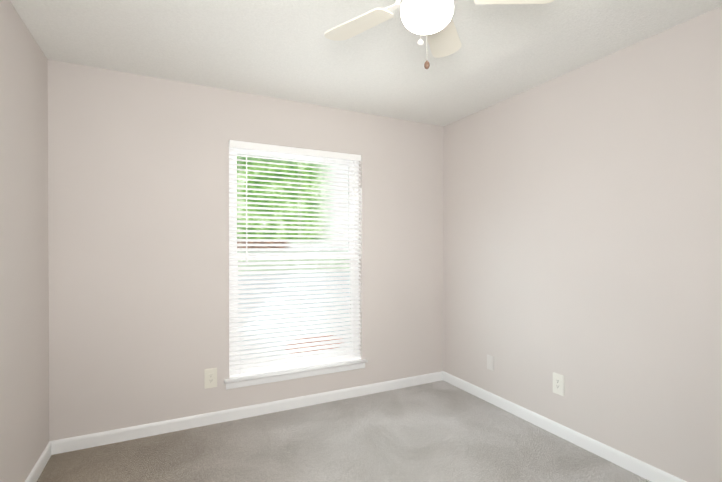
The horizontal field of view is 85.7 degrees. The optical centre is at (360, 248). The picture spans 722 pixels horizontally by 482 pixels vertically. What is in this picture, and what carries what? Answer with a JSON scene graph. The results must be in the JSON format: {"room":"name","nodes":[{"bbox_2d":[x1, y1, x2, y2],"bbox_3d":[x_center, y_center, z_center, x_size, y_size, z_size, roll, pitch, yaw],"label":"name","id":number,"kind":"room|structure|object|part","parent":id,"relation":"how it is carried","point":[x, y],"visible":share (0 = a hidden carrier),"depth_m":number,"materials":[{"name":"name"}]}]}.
{"room":"empty bedroom","nodes":[
{"label":"empty bedroom","id":0,"kind":"room"},
{"bbox_2d":[0,0,48,481],"bbox_3d":[-1.177,0.065,0.729,0.140,2.440,3.942,0,0,-26],"label":"wall","id":1,"kind":"structure","parent":0,"point":[24,354],"depth_m":1.98,"materials":[{"name":"beige paint"}]},
{"bbox_2d":[25,441,51,481],"bbox_3d":[-1.110,1.243,0.770,0.017,0.083,3.662,0,0,-26],"label":"baseboard","id":2,"kind":"structure","parent":1,"relation":"attached to","point":[39,467],"depth_m":2.20,"materials":[{"name":"white"}]},
{"bbox_2d":[47,59,443,440],"bbox_3d":[-0.597,0.050,3.139,3.040,2.440,0.140,0,0,-26],"label":"wall","id":3,"kind":"structure","parent":0,"point":[138,215],"depth_m":2.72,"materials":[{"name":"beige paint"}]},
{"bbox_2d":[204,368,216,388],"bbox_3d":[-1.087,0.939,2.817,0.086,0.140,0.010,0,0,-26],"label":"outlet","id":4,"kind":"object","parent":3,"relation":"attached to","point":[210,377],"visible":1,"depth_m":2.81,"materials":[{"name":"white plastic"}]},
{"bbox_2d":[50,371,442,454],"bbox_3d":[-0.564,1.229,3.079,3.040,0.083,0.017,0,0,-26],"label":"baseboard","id":5,"kind":"structure","parent":3,"relation":"attached to","point":[64,445],"depth_m":2.86,"materials":[{"name":"white wood"}]},
{"bbox_2d":[224,140,367,389],"bbox_3d":[-0.504,0.115,3.160,1.171,1.840,0.178,0,0,-26],"label":"window unit","id":6,"kind":"structure","parent":3,"relation":"in","point":[246,371],"depth_m":3.12,"materials":[{"name":"white plastic"}]},
{"bbox_3d":[-0.497,0.951,3.150,1.087,0.016,0.050,0,0,-26],"label":"blind rail","id":7,"kind":"part","parent":6,"relation":"part of","materials":[{"name":"white plastic"}]},
{"bbox_2d":[37,380,650,481],"bbox_3d":[0.248,1.331,1.444,3.320,0.100,3.942,0,0,-26],"label":"floor","id":8,"kind":"structure","parent":0,"point":[441,431],"depth_m":2.46,"materials":[{"name":"carpet"}]},
{"bbox_2d":[10,0,721,125],"bbox_3d":[0.248,-1.210,1.428,3.320,0.100,3.942,0,0,-26],"label":"ceiling","id":9,"kind":"structure","parent":0,"point":[285,49],"depth_m":2.23,"materials":[{"name":"white paint"}]},
{"bbox_2d":[324,0,553,68],"bbox_3d":[0.226,-0.886,1.414,0.942,0.546,0.955,0,0,-26],"label":"ceiling fan","id":10,"kind":"object","parent":9,"relation":"hanging from","point":[432,21],"visible":1,"depth_m":1.52,"materials":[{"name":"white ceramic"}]},
{"bbox_3d":[0.244,-0.879,1.438,0.194,0.139,0.194,0,0,-26],"label":"globe","id":11,"kind":"part","parent":10,"relation":"part of"},
{"bbox_2d":[443,6,721,481],"bbox_3d":[1.672,0.056,2.143,0.140,2.440,3.942,0,0,-26],"label":"wall","id":12,"kind":"structure","parent":0,"point":[583,230],"depth_m":2.36,"materials":[{"name":"beige paint"}]},
{"bbox_2d":[487,354,493,370],"bbox_3d":[1.063,0.939,3.207,0.008,0.118,0.072,0,0,-26],"label":"electrical outlet plate","id":13,"kind":"object","parent":12,"relation":"attached to","point":[490,362],"visible":1,"depth_m":3.20,"materials":[{"name":"white plastic"}]},
{"bbox_2d":[553,372,563,395],"bbox_3d":[1.341,0.922,2.647,0.010,0.140,0.086,0,0,-26],"label":"outlet","id":14,"kind":"object","parent":12,"relation":"attached to","point":[558,383],"visible":1,"depth_m":2.64,"materials":[{"name":"white plastic"}]},
{"bbox_2d":[443,371,686,481],"bbox_3d":[1.605,1.235,2.117,0.017,0.083,3.662,0,0,-26],"label":"baseboard","id":15,"kind":"structure","parent":12,"relation":"attached to","point":[651,473],"depth_m":2.54,"materials":[{"name":"white wood"}]},
{"label":"outside","id":16,"kind":"structure","parent":0,"visible":0},
{"bbox_2d":[237,154,349,359],"bbox_3d":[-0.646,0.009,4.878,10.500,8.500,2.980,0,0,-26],"label":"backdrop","id":17,"kind":"structure","parent":16,"point":[287,189],"depth_m":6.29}
]}

